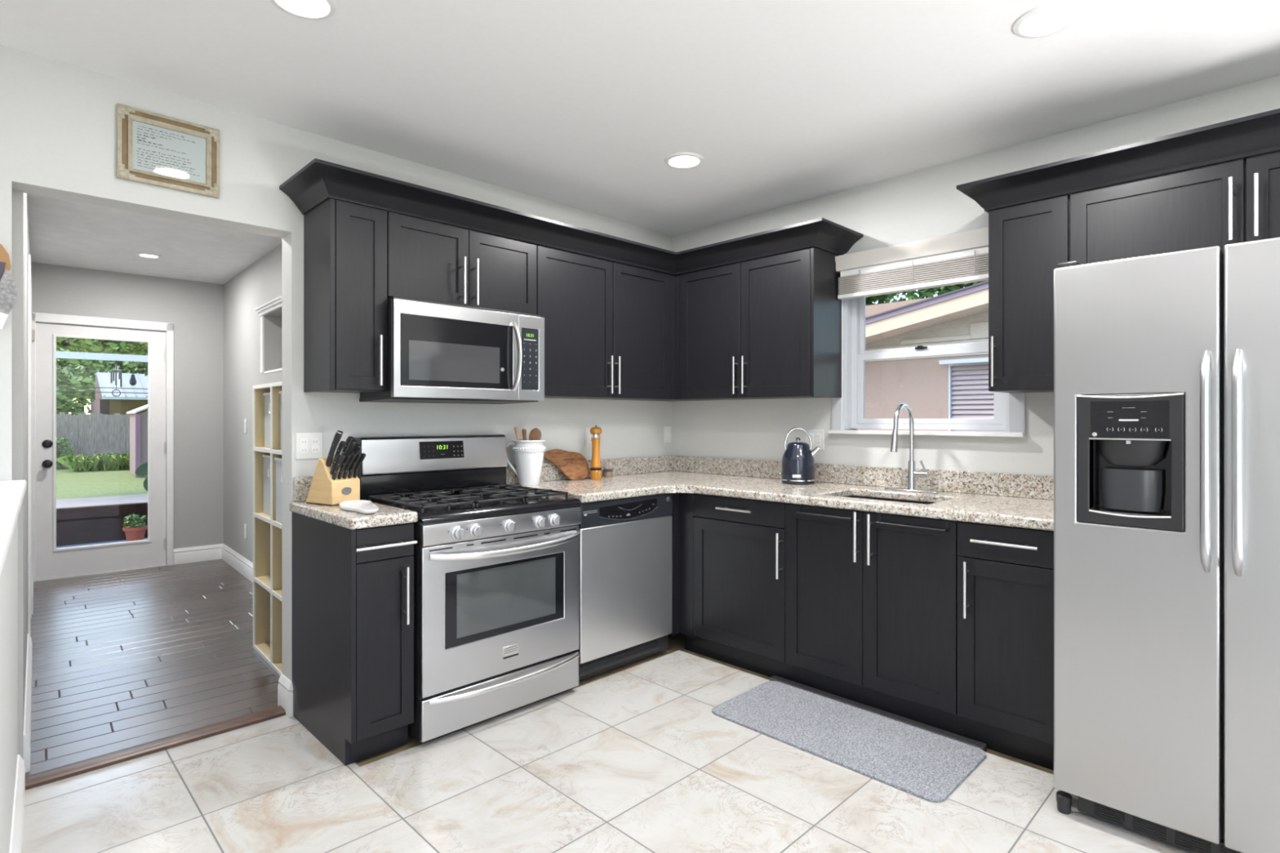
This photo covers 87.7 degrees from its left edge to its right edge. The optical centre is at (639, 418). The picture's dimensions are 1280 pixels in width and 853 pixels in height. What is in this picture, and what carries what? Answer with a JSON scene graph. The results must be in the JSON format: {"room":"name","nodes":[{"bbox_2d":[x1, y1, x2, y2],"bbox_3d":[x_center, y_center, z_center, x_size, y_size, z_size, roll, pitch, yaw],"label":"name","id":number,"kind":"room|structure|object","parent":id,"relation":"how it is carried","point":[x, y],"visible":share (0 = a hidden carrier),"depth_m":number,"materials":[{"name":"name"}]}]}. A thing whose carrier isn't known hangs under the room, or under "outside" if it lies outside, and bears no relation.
{"room":"kitchen","nodes":[
{"label":"kitchen","id":0,"kind":"room"},
{"bbox_2d":[0,188,30,852],"bbox_3d":[-2.909,0.030,3.042,0.157,2.520,5.760,0,0,-42],"label":"wall","id":1,"kind":"structure","parent":0,"point":[20,247],"depth_m":2.32,"materials":[{"name":"paint"}]},
{"bbox_2d":[0,480,26,576],"bbox_3d":[-1.563,0.224,1.534,0.192,0.032,1.777,0,0,-42],"label":"trim","id":2,"kind":"structure","parent":1,"relation":"on","point":[12,492],"depth_m":1.54,"materials":[{"name":"white paint"}]},
{"bbox_2d":[8,754,25,852],"bbox_3d":[-1.505,1.199,1.594,0.018,0.142,1.730,0,0,-42],"label":"baseboard","id":3,"kind":"structure","parent":1,"relation":"attached to","point":[16,833],"depth_m":1.97,"materials":[{"name":"white paint"}]},
{"bbox_2d":[23,633,31,772],"bbox_3d":[-2.693,1.199,2.934,0.018,0.142,1.510,0,0,-42],"label":"baseboard","id":4,"kind":"structure","parent":1,"relation":"attached to","point":[28,700],"depth_m":2.62,"materials":[{"name":"white paint"}]},
{"bbox_2d":[27,253,31,636],"bbox_3d":[-3.599,0.205,3.841,0.132,2.130,1.050,0,0,-42],"label":"trim","id":5,"kind":"structure","parent":1,"relation":"attached to","point":[29,277],"depth_m":3.49,"materials":[{"name":"white paint"}]},
{"bbox_2d":[56,537,147,548],"bbox_3d":[-5.048,1.335,6.265,6.000,0.070,1.890,0,0,-42],"label":"floor","id":6,"kind":"structure","parent":0,"point":[123,540],"depth_m":6.88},
{"bbox_2d":[121,513,147,541],"bbox_3d":[-5.276,1.146,6.952,0.220,0.305,0.233,0,0,-24],"label":"potted plant","id":7,"kind":"object","parent":6,"relation":"on","point":[133,532],"visible":0.98,"depth_m":6.91,"materials":[{"name":"green plant"}]},
{"bbox_2d":[134,462,147,491],"bbox_3d":[-4.942,0.815,6.833,0.377,0.972,0.099,0,0,-42],"label":"leaf plant","id":8,"kind":"object","parent":6,"relation":"on","point":[142,470],"visible":0.12,"depth_m":6.74,"materials":[{"name":"green plant"}]},
{"bbox_2d":[110,360,122,396],"bbox_3d":[-5.531,-0.421,7.036,0.100,0.386,0.100,0,0,-45],"label":"wind chime","id":9,"kind":"object","parent":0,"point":[112,371],"visible":1,"depth_m":7.02,"materials":[{"name":"black metal"}]},
{"bbox_2d":[31,262,223,548],"bbox_3d":[-4.269,0.030,5.615,1.523,2.520,0.120,0,0,-42],"label":"wall","id":10,"kind":"structure","parent":0,"point":[195,309],"depth_m":5.81,"materials":[{"name":"paint"}]},
{"bbox_2d":[35,322,166,580],"bbox_3d":[-4.381,0.257,5.452,0.840,2.002,0.111,0,0,-45],"label":"door","id":11,"kind":"structure","parent":10,"relation":"in","point":[51,562],"depth_m":5.36,"materials":[{"name":"white paint"}]},
{"bbox_2d":[31,311,173,582],"bbox_3d":[-4.405,0.231,5.479,0.922,2.098,0.138,0,0,-42],"label":"trim","id":12,"kind":"structure","parent":10,"relation":"attached to","point":[42,317],"depth_m":5.54,"materials":[{"name":"white paint"}]},
{"bbox_2d":[27,193,281,284],"bbox_3d":[-2.843,-1.268,4.377,2.033,0.125,3.830,0,0,-42],"label":"ceiling","id":13,"kind":"structure","parent":0,"point":[63,233],"depth_m":4.58,"materials":[{"name":"white paint"}]},
{"bbox_2d":[136,252,161,258],"bbox_3d":[-3.624,-1.200,4.917,0.154,0.010,0.154,0,0,-45],"label":"recessed light","id":14,"kind":"object","parent":13,"relation":"in","point":[140,254],"visible":1,"depth_m":4.90,"materials":[{"name":"white paint"}]},
{"bbox_2d":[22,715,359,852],"bbox_3d":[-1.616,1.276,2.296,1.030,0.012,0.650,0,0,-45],"label":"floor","id":15,"kind":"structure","parent":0,"point":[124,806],"depth_m":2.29,"materials":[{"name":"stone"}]},
{"bbox_2d":[292,511,417,765],"bbox_3d":[-1.164,0.834,2.691,0.239,0.871,0.686,0,0,-45],"label":"base cabinet","id":16,"kind":"object","parent":15,"relation":"on","point":[353,590],"visible":0.96,"depth_m":2.51,"materials":[{"name":"black wood"}]},
{"bbox_2d":[288,475,417,529],"bbox_3d":[-1.173,0.325,2.693,0.255,0.144,0.670,0,0,-45],"label":"countertop","id":17,"kind":"structure","parent":16,"relation":"on","point":[386,515],"depth_m":2.53,"materials":[{"name":"stone"}]},
{"bbox_2d":[306,457,359,506],"bbox_3d":[-1.289,0.260,2.800,0.174,0.192,0.134,0,0,29],"label":"knife block","id":18,"kind":"object","parent":17,"relation":"on","point":[323,491],"visible":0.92,"depth_m":2.74,"materials":[{"name":"brown wood"}]},
{"bbox_2d":[325,430,342,468],"bbox_3d":[-1.264,0.149,2.732,0.112,0.198,0.024,0,0,22],"label":"kitchen knife","id":19,"kind":"object","parent":18,"relation":"in","point":[338,435],"visible":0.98,"depth_m":2.72,"materials":[{"name":"black plastic"}]},
{"bbox_2d":[332,454,345,479],"bbox_3d":[-1.238,0.223,2.716,0.097,0.153,0.014,0,0,23],"label":"kitchen knife","id":20,"kind":"object","parent":18,"relation":"in","point":[342,457],"visible":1,"depth_m":2.71,"materials":[{"name":"black plastic"}]},
{"bbox_2d":[337,453,351,479],"bbox_3d":[-1.226,0.223,2.737,0.097,0.153,0.014,0,0,23],"label":"kitchen knife","id":21,"kind":"object","parent":18,"relation":"in","point":[344,462],"visible":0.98,"depth_m":2.73,"materials":[{"name":"black plastic"}]},
{"bbox_2d":[340,440,356,466],"bbox_3d":[-1.227,0.176,2.781,0.115,0.176,0.022,0,0,23],"label":"kitchen knife","id":22,"kind":"object","parent":18,"relation":"in","point":[352,444],"visible":0.57,"depth_m":2.76,"materials":[{"name":"black plastic"}]},
{"bbox_2d":[342,453,355,479],"bbox_3d":[-1.214,0.223,2.759,0.097,0.153,0.014,0,0,23],"label":"kitchen knife","id":23,"kind":"object","parent":18,"relation":"in","point":[353,456],"visible":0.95,"depth_m":2.75,"materials":[{"name":"black plastic"}]},
{"bbox_2d":[347,453,360,478],"bbox_3d":[-1.202,0.223,2.780,0.097,0.153,0.014,0,0,23],"label":"kitchen knife","id":24,"kind":"object","parent":18,"relation":"in","point":[357,455],"visible":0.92,"depth_m":2.77,"materials":[{"name":"black plastic"}]},
{"bbox_2d":[352,453,365,478],"bbox_3d":[-1.190,0.223,2.801,0.097,0.153,0.014,0,0,23],"label":"kitchen knife","id":25,"kind":"object","parent":18,"relation":"in","point":[362,455],"visible":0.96,"depth_m":2.79,"materials":[{"name":"black plastic"}]},
{"bbox_2d":[338,499,378,514],"bbox_3d":[-1.103,0.347,2.605,0.126,0.017,0.369,0,0,-29],"label":"spoon rest","id":26,"kind":"object","parent":17,"relation":"on","point":[364,507],"visible":1,"depth_m":2.60,"materials":[{"name":"white ceramic"}]},
{"bbox_2d":[223,243,281,563],"bbox_3d":[-2.504,0.030,4.698,0.100,2.520,3.850,0,0,-42],"label":"wall","id":27,"kind":"structure","parent":0,"point":[260,283],"depth_m":5.42,"materials":[{"name":"paint"}]},
{"bbox_2d":[173,543,253,582],"bbox_3d":[-2.584,1.199,4.556,0.371,0.142,3.733,0,0,-45],"label":"baseboard","id":28,"kind":"structure","parent":27,"relation":"attached to","point":[241,564],"depth_m":5.80,"materials":[{"name":"white paint"}]},
{"bbox_2d":[254,296,281,373],"bbox_3d":[-2.578,-0.573,4.745,0.145,0.485,0.687,0,0,-42],"label":"trim","id":29,"kind":"structure","parent":27,"relation":"attached to","point":[275,304],"depth_m":4.88,"materials":[{"name":"white paint"}]},
{"bbox_2d":[279,315,281,368],"bbox_3d":[-2.413,-0.555,4.895,0.300,0.490,0.580,0,0,-42],"label":"wall niche","id":30,"kind":"object","parent":27,"relation":"in","point":[280,317],"visible":0.01,"depth_m":5.00,"materials":[{"name":"paint"}]},
{"bbox_2d":[0,44,671,681],"bbox_3d":[-1.910,-0.013,2.529,6.140,2.665,0.130,0,0,-45],"label":"wall","id":31,"kind":"structure","parent":0,"point":[58,119],"depth_m":2.85,"materials":[{"name":"beige paint"}]},
{"bbox_2d":[0,244,17,328],"bbox_3d":[-2.176,-0.445,2.141,0.256,0.310,0.040,0,0,-45],"label":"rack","id":32,"kind":"object","parent":31,"relation":"attached to","point":[8,289],"visible":1,"depth_m":2.20,"materials":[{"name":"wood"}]},
{"bbox_2d":[116,103,219,198],"bbox_3d":[-1.788,-1.011,2.537,0.322,0.268,0.027,0,0,-45],"label":"framed piece","id":33,"kind":"object","parent":31,"relation":"attached to","point":[156,149],"visible":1,"depth_m":2.53,"materials":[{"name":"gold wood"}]},
{"bbox_2d":[277,673,293,717],"bbox_3d":[-1.524,1.199,2.897,0.053,0.142,0.146,0,0,-45],"label":"baseboard","id":34,"kind":"structure","parent":31,"relation":"attached to","point":[285,688],"depth_m":2.86,"materials":[{"name":"white paint"}]},
{"bbox_2d":[293,475,313,502],"bbox_3d":[-1.395,0.304,2.930,0.237,0.103,0.020,0,0,-45],"label":"backsplash","id":35,"kind":"structure","parent":31,"relation":"attached to","point":[301,485],"depth_m":2.86,"materials":[{"name":"stone"}]},
{"bbox_2d":[295,432,322,459],"bbox_3d":[-1.438,0.120,2.898,0.110,0.114,0.009,0,0,-45],"label":"wall outlet","id":36,"kind":"object","parent":31,"relation":"attached to","point":[308,445],"visible":0.95,"depth_m":2.90,"materials":[{"name":"white plastic"}]},
{"bbox_2d":[303,198,387,393],"bbox_3d":[-1.250,-0.500,2.845,0.237,0.776,0.346,0,0,-45],"label":"upper cabinet","id":37,"kind":"object","parent":31,"relation":"attached to","point":[345,243],"visible":1,"depth_m":2.76,"materials":[{"name":"black wood"}]},
{"bbox_2d":[279,158,863,275],"bbox_3d":[-0.152,-0.933,3.168,2.630,0.102,1.085,0,0,-36],"label":"crown molding","id":38,"kind":"structure","parent":37,"relation":"attached to","point":[319,180],"depth_m":3.28,"materials":[{"name":"black wood"}]},
{"bbox_2d":[387,211,536,315],"bbox_3d":[-0.890,-0.704,3.202,0.776,0.369,0.346,0,0,-45],"label":"upper cabinet","id":39,"kind":"object","parent":31,"relation":"attached to","point":[430,260],"visible":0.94,"depth_m":3.07,"materials":[{"name":"black wood"}]},
{"bbox_2d":[359,296,544,404],"bbox_3d":[-0.864,-0.295,3.160,0.773,0.440,0.436,0,0,-45],"label":"microwave","id":40,"kind":"object","parent":39,"relation":"attached to","point":[438,352],"visible":1,"depth_m":3.00,"materials":[{"name":"silver metal"}]},
{"bbox_2d":[585,427,591,446],"bbox_3d":[-0.300,0.115,4.023,0.072,0.114,0.009,0,0,-45],"label":"wall outlet","id":41,"kind":"object","parent":31,"relation":"attached to","point":[588,435],"visible":0.59,"depth_m":4.01,"materials":[{"name":"white plastic"}]},
{"bbox_2d":[536,244,700,401],"bbox_3d":[-0.136,-0.501,3.946,1.342,0.773,0.346,0,0,-45],"label":"upper cabinet","id":42,"kind":"object","parent":31,"relation":"attached to","point":[610,326],"visible":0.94,"depth_m":3.71,"materials":[{"name":"black wood"}]},
{"bbox_2d":[663,426,671,443],"bbox_3d":[0.185,0.110,4.503,0.072,0.114,0.009,0,0,-45],"label":"wall outlet","id":43,"kind":"object","parent":31,"relation":"attached to","point":[667,429],"visible":1,"depth_m":4.50,"materials":[{"name":"white plastic"}]},
{"bbox_2d":[25,559,1195,852],"bbox_3d":[-1.365,1.272,1.878,6.000,0.020,9.439,0,0,-45],"label":"floor","id":44,"kind":"structure","parent":0,"point":[638,758],"depth_m":2.40,"materials":[{"name":"tile"}]},
{"bbox_2d":[25,705,285,790],"bbox_3d":[-1.843,1.260,2.590,0.870,0.019,0.087,0,0,-45],"label":"trim","id":45,"kind":"structure","parent":44,"relation":"on","point":[56,774],"depth_m":2.53,"materials":[{"name":"brown wood"}]},
{"bbox_2d":[253,381,281,679],"bbox_3d":[-1.697,0.543,3.441,0.376,1.438,0.747,0,0,-42],"label":"cube shelf","id":46,"kind":"object","parent":44,"relation":"on","point":[267,531],"visible":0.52,"depth_m":3.57,"materials":[{"name":"brown wood"}]},
{"bbox_2d":[262,454,270,515],"bbox_3d":[-1.815,0.351,3.571,0.319,0.312,0.318,0,0,-45],"label":"storage bin","id":47,"kind":"object","parent":46,"relation":"on","point":[266,457],"visible":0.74,"depth_m":3.53,"materials":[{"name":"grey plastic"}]},
{"bbox_2d":[263,392,270,447],"bbox_3d":[-1.813,0.009,3.573,0.314,0.289,0.318,0,0,-45],"label":"storage bin","id":48,"kind":"object","parent":46,"relation":"on","point":[267,395],"visible":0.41,"depth_m":3.54,"materials":[{"name":"grey plastic"}]},
{"bbox_2d":[274,457,281,522],"bbox_3d":[-1.586,0.351,3.300,0.344,0.312,0.329,0,0,-45],"label":"storage bin","id":49,"kind":"object","parent":46,"relation":"on","point":[278,460],"visible":0.2,"depth_m":3.27,"materials":[{"name":"grey plastic"}]},
{"bbox_2d":[279,391,281,448],"bbox_3d":[-1.579,0.009,3.306,0.324,0.289,0.328,0,0,-45],"label":"storage bin","id":50,"kind":"object","parent":46,"relation":"on","point":[280,392],"visible":0.05,"depth_m":3.31,"materials":[{"name":"grey plastic"}]},
{"bbox_2d":[575,493,672,680],"bbox_3d":[-0.267,0.826,3.582,0.641,0.848,0.623,0,0,-45],"label":"dishwasher","id":51,"kind":"object","parent":44,"relation":"on","point":[625,544],"visible":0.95,"depth_m":3.34,"materials":[{"name":"silver metal"}]},
{"bbox_2d":[582,507,649,516],"bbox_3d":[-0.097,0.467,3.315,0.480,0.048,0.002,0,0,-44],"label":"print","id":52,"kind":"object","parent":51,"relation":"on","point":[587,512],"depth_m":3.30,"materials":[{"name":"grey"}]},
{"bbox_2d":[575,635,667,680],"bbox_3d":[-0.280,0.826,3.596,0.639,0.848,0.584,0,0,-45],"label":"toe kick","id":53,"kind":"object","parent":51,"relation":"in","point":[601,664],"depth_m":3.36,"materials":[{"name":"black"}]},
{"bbox_2d":[711,675,986,802],"bbox_3d":[0.807,1.264,2.698,0.478,0.011,0.980,0,0,-45],"label":"kitchen mat","id":54,"kind":"object","parent":44,"relation":"on","point":[926,765],"visible":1,"depth_m":2.61,"materials":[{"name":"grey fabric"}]},
{"bbox_2d":[957,520,1053,770],"bbox_3d":[1.579,0.840,2.678,0.686,0.883,0.372,0,0,-45],"label":"base cabinet","id":55,"kind":"object","parent":44,"relation":"on","point":[1006,574],"visible":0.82,"depth_m":2.48,"materials":[{"name":"black wood"}]},
{"bbox_2d":[506,455,1053,531],"bbox_3d":[0.610,0.325,3.185,1.350,0.144,2.476,0,0,-45],"label":"countertop","id":56,"kind":"structure","parent":55,"relation":"on","point":[1008,500],"depth_m":3.30,"materials":[{"name":"stone"}]},
{"bbox_2d":[506,439,545,485],"bbox_3d":[-0.601,0.236,3.563,0.184,0.240,0.193,0,0,-45],"label":"ceramic pitcher","id":57,"kind":"object","parent":56,"relation":"on","point":[528,455],"visible":1,"depth_m":3.50,"materials":[{"name":"white ceramic"}]},
{"bbox_2d":[528,427,541,440],"bbox_3d":[-0.561,0.194,3.564,0.067,0.285,0.012,0,0,-6],"label":"wooden utensil","id":58,"kind":"object","parent":57,"relation":"in","point":[535,434],"visible":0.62,"depth_m":3.56,"materials":[{"name":"brown wood"}]},
{"bbox_2d":[543,448,590,479],"bbox_3d":[-0.419,0.267,3.823,0.308,0.183,0.065,0,0,-45],"label":"cutting board","id":59,"kind":"object","parent":56,"relation":"on","point":[573,465],"visible":0.92,"depth_m":3.83,"materials":[{"name":"brown wood"}]},
{"bbox_2d":[590,425,601,479],"bbox_3d":[-0.257,0.199,3.885,0.070,0.315,0.070,0,0,-45],"label":"pepper mill","id":60,"kind":"object","parent":56,"relation":"on","point":[595,469],"visible":1,"depth_m":3.86,"materials":[{"name":"orange wood"}]},
{"bbox_2d":[779,426,821,484],"bbox_3d":[0.869,0.202,3.651,0.180,0.307,0.183,0,0,-28],"label":"electric kettle","id":61,"kind":"object","parent":56,"relation":"on","point":[797,459],"visible":1,"depth_m":3.59,"materials":[{"name":"blue metal"}]},
{"bbox_2d":[884,403,940,493],"bbox_3d":[1.267,0.141,3.202,0.242,0.430,0.256,0,0,-45],"label":"kitchen faucet","id":62,"kind":"object","parent":56,"relation":"on","point":[913,473],"visible":1,"depth_m":3.25,"materials":[{"name":"silver metal"}]},
{"bbox_2d":[1053,237,1279,852],"bbox_3d":[1.931,0.385,2.096,0.926,1.770,0.913,0,0,-45],"label":"refrigerator","id":63,"kind":"object","parent":44,"relation":"on","point":[1166,366],"visible":1,"depth_m":1.93,"materials":[{"name":"grey metal"}]},
{"bbox_2d":[1106,407,1162,431],"bbox_3d":[1.474,0.004,1.987,0.001,0.071,0.135,0,0,-45],"label":"print","id":64,"kind":"object","parent":63,"relation":"attached to","point":[1118,419],"depth_m":1.99,"materials":[{"name":"grey plastic"}]},
{"bbox_2d":[0,0,1279,235],"bbox_3d":[0.020,-1.295,0.478,6.000,0.100,5.500,0,0,-45],"label":"ceiling","id":65,"kind":"structure","parent":0,"point":[581,104],"depth_m":2.41,"materials":[{"name":"paint"}]},
{"bbox_2d":[270,0,336,20],"bbox_3d":[-1.004,-1.240,1.980,0.187,0.010,0.187,0,0,-45],"label":"recessed light","id":66,"kind":"object","parent":65,"relation":"in","point":[316,10],"visible":1,"depth_m":2.01,"materials":[{"name":"white paint"}]},
{"bbox_2d":[279,0,327,14],"bbox_3d":[-1.004,-1.242,1.980,0.136,0.004,0.136,0,0,-45],"label":"diffuser","id":67,"kind":"object","parent":66,"relation":"attached to","point":[291,6],"depth_m":2.01,"materials":[{"name":"white plastic"}]},
{"bbox_2d":[664,152,703,168],"bbox_3d":[0.212,-1.240,3.213,0.187,0.010,0.187,0,0,-45],"label":"recessed light","id":68,"kind":"object","parent":65,"relation":"in","point":[679,160],"visible":1,"depth_m":3.20,"materials":[{"name":"white paint"}]},
{"bbox_2d":[670,155,697,166],"bbox_3d":[0.212,-1.242,3.213,0.136,0.004,0.136,0,0,-45],"label":"diffuser","id":69,"kind":"object","parent":68,"relation":"attached to","point":[675,161],"depth_m":3.21,"materials":[{"name":"white plastic"}]},
{"bbox_2d":[1012,0,1082,38],"bbox_3d":[1.270,-1.240,2.080,0.187,0.010,0.187,0,0,-45],"label":"recessed light","id":70,"kind":"object","parent":65,"relation":"in","point":[1051,18],"visible":1,"depth_m":2.07,"materials":[{"name":"white paint"}]},
{"bbox_2d":[1022,8,1072,33],"bbox_3d":[1.270,-1.242,2.080,0.136,0.004,0.136,0,0,-45],"label":"diffuser","id":71,"kind":"object","parent":70,"relation":"attached to","point":[1045,20],"depth_m":2.08,"materials":[{"name":"white plastic"}]},
{"bbox_2d":[355,632,1053,774],"bbox_3d":[1.257,1.291,1.772,2.420,0.018,5.400,0,0,-45],"label":"toe kick","id":72,"kind":"structure","parent":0,"point":[676,642],"depth_m":3.28,"materials":[{"name":"black wood"}]},
{"bbox_2d":[354,434,581,742],"bbox_3d":[-0.770,0.676,3.035,0.780,1.186,0.729,0,0,-45],"label":"gas stove","id":73,"kind":"object","parent":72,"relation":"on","point":[496,562],"visible":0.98,"depth_m":2.84,"materials":[{"name":"silver metal"}]},
{"bbox_2d":[371,492,581,525],"bbox_3d":[-0.763,0.391,3.027,0.780,0.038,0.605,0,0,-45],"label":"cooktop","id":74,"kind":"object","parent":73,"relation":"in","point":[517,508],"depth_m":2.83,"materials":[{"name":"black"}]},
{"bbox_2d":[670,493,792,680],"bbox_3d":[0.653,0.840,3.608,0.696,0.883,0.690,0,0,-45],"label":"base cabinet","id":75,"kind":"object","parent":72,"relation":"on","point":[728,553],"visible":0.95,"depth_m":3.40,"materials":[{"name":"black wood"}]},
{"bbox_2d":[785,496,963,736],"bbox_3d":[1.174,0.840,3.088,0.686,0.883,0.780,0,0,-45],"label":"base cabinet","id":76,"kind":"object","parent":72,"relation":"on","point":[871,608],"visible":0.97,"depth_m":2.84,"materials":[{"name":"black wood"}]},
{"bbox_2d":[795,504,854,520],"bbox_3d":[0.825,0.424,2.989,0.031,0.046,0.279,0,0,-45],"label":"towel bar","id":77,"kind":"object","parent":76,"relation":"attached to","point":[799,505],"visible":0.92,"depth_m":2.97,"materials":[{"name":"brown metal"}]},
{"bbox_2d":[875,513,948,533],"bbox_3d":[1.102,0.426,2.709,0.031,0.048,0.287,0,0,-45],"label":"towel bar","id":78,"kind":"object","parent":76,"relation":"attached to","point":[879,522],"visible":1,"depth_m":2.69,"materials":[{"name":"brown metal"}]},
{"bbox_2d":[671,75,1279,475],"bbox_3d":[2.238,0.062,2.601,0.140,2.815,5.600,0,0,-45],"label":"wall","id":79,"kind":"structure","parent":0,"point":[924,203],"depth_m":3.35,"materials":[{"name":"beige paint"}]},
{"bbox_2d":[675,246,841,400],"bbox_3d":[0.648,-0.500,3.862,0.346,0.776,0.962,0,0,-45],"label":"upper cabinet","id":80,"kind":"object","parent":79,"relation":"attached to","point":[767,327],"visible":0.92,"depth_m":3.67,"materials":[{"name":"black wood"}]},
{"bbox_2d":[506,455,1053,499],"bbox_3d":[0.610,0.304,3.185,1.350,0.103,2.476,0,0,-45],"label":"backsplash","id":81,"kind":"structure","parent":79,"relation":"attached to","point":[1025,486],"depth_m":3.59,"materials":[{"name":"stone"}]},
{"bbox_2d":[805,429,823,449],"bbox_3d":[0.986,0.120,3.761,0.009,0.114,0.115,0,0,-45],"label":"wall outlet","id":82,"kind":"object","parent":79,"relation":"attached to","point":[816,435],"visible":0.78,"depth_m":3.75,"materials":[{"name":"white plastic"}]},
{"bbox_2d":[827,226,1026,437],"bbox_3d":[1.432,-0.406,3.376,0.185,0.981,0.965,0,0,-45],"label":"window","id":83,"kind":"structure","parent":79,"relation":"in","point":[847,411],"depth_m":3.50,"materials":[{"name":"grey plastic"}]},
{"bbox_2d":[835,227,988,300],"bbox_3d":[1.362,-0.756,3.313,0.068,0.228,0.832,0,0,-45],"label":"window blind","id":84,"kind":"object","parent":83,"relation":"attached to","point":[969,265],"visible":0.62,"depth_m":3.29,"materials":[{"name":"white paint"}]},
{"bbox_2d":[988,194,1070,392],"bbox_3d":[1.677,-0.501,2.822,0.346,0.773,0.297,0,0,-45],"label":"upper cabinet","id":85,"kind":"object","parent":79,"relation":"attached to","point":[1027,242],"visible":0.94,"depth_m":2.74,"materials":[{"name":"black wood"}]},
{"bbox_2d":[955,108,1279,213],"bbox_3d":[1.986,-0.933,2.454,0.423,0.102,1.425,0,0,-45],"label":"crown molding","id":86,"kind":"structure","parent":85,"relation":"attached to","point":[1258,134],"depth_m":2.42,"materials":[{"name":"black wood"}]},
{"bbox_2d":[1070,151,1279,264],"bbox_3d":[2.148,-0.709,2.345,0.346,0.358,1.042,0,0,-45],"label":"upper cabinet","id":87,"kind":"object","parent":79,"relation":"attached to","point":[1237,201],"visible":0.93,"depth_m":2.38,"materials":[{"name":"black wood"}]},
{"label":"outside","id":88,"kind":"structure","parent":0,"visible":0},
{"bbox_2d":[56,448,147,499],"bbox_3d":[-6.733,1.475,25.795,100.000,0.090,100.000,0,0,-45],"label":"ground","id":89,"kind":"structure","parent":88,"point":[70,484],"depth_m":14.57,"materials":[{"name":"green plant"}]},
{"bbox_2d":[56,437,74,468],"bbox_3d":[-16.656,0.971,18.756,1.150,1.143,0.687,0,0,-45],"label":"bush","id":90,"kind":"object","parent":89,"relation":"on","point":[69,452],"visible":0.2,"depth_m":18.93,"materials":[{"name":"green plant"}]},
{"bbox_2d":[56,347,96,439],"bbox_3d":[-21.039,-0.636,21.535,5.677,5.242,3.966,0,0,-45],"label":"shade tree","id":91,"kind":"object","parent":89,"relation":"on","point":[64,402],"visible":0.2,"depth_m":22.58,"materials":[{"name":"green plant"}]},
{"bbox_2d":[56,412,129,467],"bbox_3d":[-16.118,0.623,19.972,21.000,1.605,0.110,0,0,-42],"label":"fence","id":92,"kind":"object","parent":89,"relation":"on","point":[98,433],"visible":0.09,"depth_m":19.81,"materials":[{"name":"grey wood"}]},
{"bbox_2d":[56,452,129,471],"bbox_3d":[-14.912,1.201,18.550,2.141,0.449,1.737,0,0,-45],"label":"clump","id":93,"kind":"object","parent":89,"relation":"on","point":[109,461],"visible":0.88,"depth_m":18.12,"materials":[{"name":"green plant"}]},
{"bbox_2d":[56,349,146,448],"bbox_3d":[-26.487,-1.606,31.334,9.937,6.061,4.557,0,0,-39],"label":"shade tree","id":94,"kind":"object","parent":89,"relation":"on","point":[100,366],"visible":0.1,"depth_m":31.11,"materials":[{"name":"green plant"}]},
{"bbox_2d":[56,502,147,546],"bbox_3d":[-5.723,1.175,7.010,6.000,0.500,0.120,0,0,-42],"label":"wall","id":95,"kind":"structure","parent":89,"relation":"on","point":[96,523],"depth_m":6.95,"materials":[{"name":"brown wood"}]},
{"bbox_2d":[56,351,147,362],"bbox_3d":[-5.723,0.119,7.010,6.000,1.609,0.080,0,0,-42],"label":"frame","id":96,"kind":"object","parent":95,"relation":"on","point":[60,354],"visible":0.17,"depth_m":7.01,"materials":[{"name":"white paint"}]},
{"bbox_2d":[56,493,147,508],"bbox_3d":[-7.875,1.419,9.385,11.000,0.018,6.270,0,0,-42],"label":"path","id":97,"kind":"structure","parent":89,"relation":"on","point":[116,500],"depth_m":11.38,"materials":[{"name":"concrete"}]},
{"bbox_2d":[56,337,147,355],"bbox_3d":[-9.920,-0.368,13.885,7.212,3.671,2.724,0,0,-35],"label":"shade tree","id":98,"kind":"object","parent":89,"relation":"on","point":[76,344],"visible":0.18,"depth_m":12.95,"materials":[{"name":"green plant"}]},
{"bbox_2d":[90,371,147,414],"bbox_3d":[-20.341,-0.278,29.946,6.678,3.405,6.729,0,0,-45],"label":"neighboring house","id":99,"kind":"structure","parent":89,"relation":"on","point":[107,404],"depth_m":26.52,"materials":[{"name":"grey"}]},
{"bbox_2d":[126,404,147,477],"bbox_3d":[-11.591,0.357,17.954,3.400,2.135,2.180,0,0,-42],"label":"garden shed","id":100,"kind":"object","parent":89,"relation":"on","point":[138,416],"visible":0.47,"depth_m":16.19,"materials":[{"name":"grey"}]},
{"bbox_2d":[865,290,918,306],"bbox_3d":[6.224,-2.704,23.410,6.782,8.258,6.839,0,0,0],"label":"shade tree","id":101,"kind":"object","parent":89,"relation":"on","point":[882,299],"visible":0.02,"depth_m":22.23,"materials":[{"name":"green plant"}]},
{"bbox_2d":[857,280,1006,431],"bbox_3d":[4.878,-0.427,11.330,8.230,3.705,10.300,0,0,-45],"label":"neighbor house","id":102,"kind":"structure","parent":89,"relation":"on","point":[956,386],"depth_m":7.64,"materials":[{"name":"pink paint"}]},
{"bbox_2d":[938,357,988,364],"bbox_3d":[4.457,-0.632,6.557,0.139,0.045,2.905,0,0,-45],"label":"hood","id":103,"kind":"object","parent":102,"relation":"attached to","point":[948,360],"depth_m":7.40,"materials":[{"name":"grey plastic"}]},
{"bbox_2d":[893,280,987,300],"bbox_3d":[10.087,-3.077,17.946,6.923,9.004,6.827,0,0,3],"label":"shade tree","id":104,"kind":"object","parent":89,"relation":"on","point":[929,292],"visible":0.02,"depth_m":17.70,"materials":[{"name":"green plant"}]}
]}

